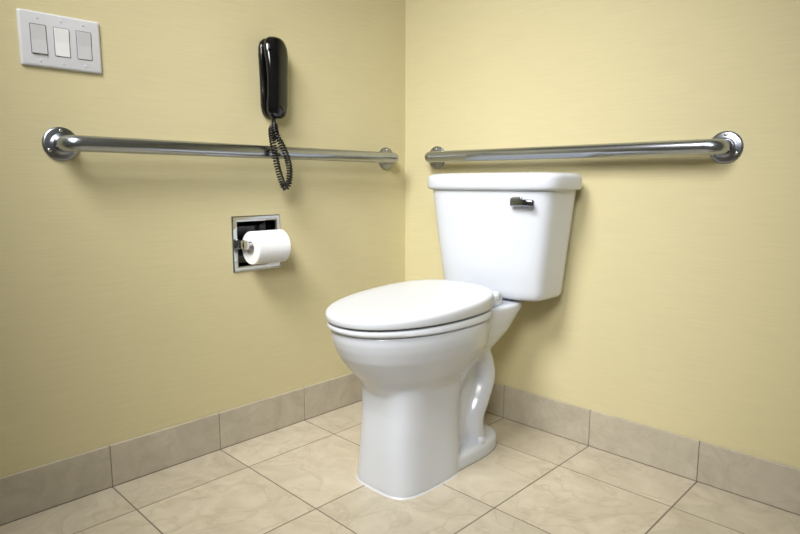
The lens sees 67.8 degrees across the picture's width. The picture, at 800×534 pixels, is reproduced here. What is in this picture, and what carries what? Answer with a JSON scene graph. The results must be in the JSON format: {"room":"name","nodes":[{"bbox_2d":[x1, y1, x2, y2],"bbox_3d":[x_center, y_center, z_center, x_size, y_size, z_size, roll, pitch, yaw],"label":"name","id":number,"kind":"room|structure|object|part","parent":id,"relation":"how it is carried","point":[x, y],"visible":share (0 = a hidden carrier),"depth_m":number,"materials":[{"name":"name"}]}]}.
{"room":"accessible bathroom","nodes":[
{"label":"accessible bathroom","id":0,"kind":"room"},
{"bbox_2d":[0,0,404,477],"bbox_3d":[-0.927,-0.626,1.276,0.120,2.440,2.820,8,11,44],"label":"wall","id":1,"kind":"structure","parent":0,"point":[125,314],"depth_m":1.60,"materials":[{"name":"yellow paint"}]},
{"bbox_2d":[16,8,101,74],"bbox_3d":[-0.772,-0.512,1.358,0.010,0.119,0.169,8,11,44],"label":"switch plate","id":2,"kind":"object","parent":1,"relation":"attached to","point":[46,40],"visible":1,"depth_m":1.35,"materials":[{"name":"white plastic"}]},
{"bbox_3d":[-0.804,-0.507,1.324,0.001,0.065,0.034,8,11,44],"label":"switch frame","id":3,"kind":"part","parent":2,"relation":"part of","materials":[{"name":"white plastic"}]},
{"bbox_2d":[30,23,47,54],"bbox_3d":[-0.803,-0.507,1.323,0.004,0.063,0.031,8,11,44],"label":"rocker switch","id":4,"kind":"object","parent":2,"relation":"attached to","point":[38,31],"depth_m":1.32,"materials":[{"name":"white plastic"}]},
{"bbox_3d":[-0.771,-0.512,1.357,0.001,0.065,0.034,8,11,44],"label":"switch frame","id":5,"kind":"part","parent":2,"relation":"part of","materials":[{"name":"white plastic"}]},
{"bbox_2d":[54,27,69,56],"bbox_3d":[-0.770,-0.512,1.356,0.004,0.063,0.031,8,11,44],"label":"rocker switch","id":6,"kind":"object","parent":2,"relation":"attached to","point":[61,34],"depth_m":1.36,"materials":[{"name":"white plastic"}]},
{"bbox_3d":[-0.738,-0.517,1.390,0.001,0.065,0.034,8,11,44],"label":"switch frame","id":7,"kind":"part","parent":2,"relation":"part of","materials":[{"name":"white plastic"}]},
{"bbox_2d":[76,31,91,59],"bbox_3d":[-0.737,-0.516,1.389,0.004,0.063,0.031,8,11,44],"label":"rocker switch","id":8,"kind":"object","parent":2,"relation":"attached to","point":[83,38],"depth_m":1.39,"materials":[{"name":"white plastic"}]},
{"bbox_2d":[0,373,361,525],"bbox_3d":[-0.927,0.539,1.350,0.009,0.112,2.690,8,11,44],"label":"baseboard","id":9,"kind":"structure","parent":1,"relation":"attached to","point":[28,492],"depth_m":1.62,"materials":[{"name":"beige tile"}]},
{"bbox_2d":[42,127,398,169],"bbox_3d":[-0.393,-0.333,1.728,0.073,0.082,1.130,8,11,44],"label":"grab bar","id":10,"kind":"object","parent":1,"relation":"attached to","point":[59,143],"visible":1,"depth_m":1.52,"materials":[{"name":"metal"}]},
{"bbox_2d":[231,214,280,272],"bbox_3d":[-0.428,-0.072,1.780,0.114,0.164,0.164,8,11,44],"label":"toilet paper holder","id":11,"kind":"object","parent":1,"relation":"attached to","point":[240,225],"visible":0.56,"depth_m":1.79,"materials":[{"name":"silver metal"}]},
{"bbox_3d":[-0.455,-0.064,1.717,0.064,0.027,0.006,8,11,44],"label":"roller post","id":12,"kind":"part","parent":11,"relation":"part of","materials":[{"name":"silver metal"}]},
{"bbox_2d":[242,229,290,264],"bbox_3d":[-0.393,-0.059,1.752,0.097,0.097,0.108,8,11,44],"label":"toilet paper roll","id":13,"kind":"object","parent":11,"relation":"on","point":[270,246],"visible":0.91,"depth_m":1.72,"materials":[{"name":"paper"}]},
{"bbox_2d":[258,36,292,190],"bbox_3d":[-0.355,-0.443,1.728,0.085,0.439,0.118,-5,9,-30],"label":"wall telephone","id":14,"kind":"object","parent":1,"relation":"attached to","point":[272,51],"visible":1,"depth_m":1.71,"materials":[{"name":"black plastic"}]},
{"bbox_3d":[-0.344,-0.331,1.718,0.063,0.221,0.085,0,8,2],"label":"coiled cord","id":15,"kind":"part","parent":14,"relation":"part of","materials":[{"name":"black plastic"}]},
{"bbox_2d":[0,401,799,533],"bbox_3d":[-0.035,0.767,0.504,2.740,0.100,2.940,8,11,44],"label":"floor","id":16,"kind":"structure","parent":0,"point":[300,477],"depth_m":1.47,"materials":[{"name":"beige tile"}]},
{"bbox_2d":[325,172,581,499],"bbox_3d":[0.122,0.146,1.639,0.457,0.808,0.729,8,11,44],"label":"toilet","id":17,"kind":"object","parent":16,"relation":"on","point":[419,351],"visible":1,"depth_m":1.57,"materials":[{"name":"white ceramic"}]},
{"bbox_3d":[0.023,0.091,1.548,0.348,0.051,0.473,8,11,44],"label":"seat lid","id":18,"kind":"part","parent":17,"relation":"part of","materials":[{"name":"white plastic"}]},
{"bbox_3d":[0.023,0.123,1.553,0.344,0.025,0.470,8,11,44],"label":"seat","id":19,"kind":"part","parent":17,"relation":"part of","materials":[{"name":"white plastic"}]},
{"bbox_3d":[0.082,0.332,1.643,0.336,0.439,0.616,8,11,44],"label":"bowl","id":20,"kind":"part","parent":17,"relation":"part of","materials":[{"name":"white ceramic"}]},
{"bbox_3d":[0.300,-0.079,1.790,0.425,0.318,0.200,8,11,44],"label":"tank","id":21,"kind":"part","parent":17,"relation":"part of","materials":[{"name":"white ceramic"}]},
{"bbox_3d":[0.299,-0.254,1.764,0.456,0.050,0.223,8,11,44],"label":"tank lid","id":22,"kind":"part","parent":17,"relation":"part of","materials":[{"name":"white ceramic"}]},
{"bbox_3d":[0.328,-0.173,1.596,0.072,0.024,0.016,8,11,44],"label":"flush lever","id":23,"kind":"part","parent":17,"relation":"part of","materials":[{"name":"silver metal"}]},
{"bbox_2d":[405,0,799,468],"bbox_3d":[0.953,-0.632,1.321,2.500,2.440,0.120,8,11,44],"label":"wall","id":24,"kind":"structure","parent":0,"point":[676,310],"depth_m":1.60,"materials":[{"name":"yellow paint"}]},
{"bbox_2d":[425,131,743,168],"bbox_3d":[0.435,-0.334,1.740,1.004,0.080,0.073,8,11,44],"label":"grab bar","id":25,"kind":"object","parent":24,"relation":"attached to","point":[725,147],"visible":1,"depth_m":1.58,"materials":[{"name":"metal"}]},
{"bbox_2d":[485,382,799,515],"bbox_3d":[0.908,0.526,1.439,2.500,0.112,0.009,8,11,44],"label":"baseboard","id":26,"kind":"structure","parent":24,"relation":"attached to","point":[768,482],"depth_m":1.63,"materials":[{"name":"beige tile"}]}
]}

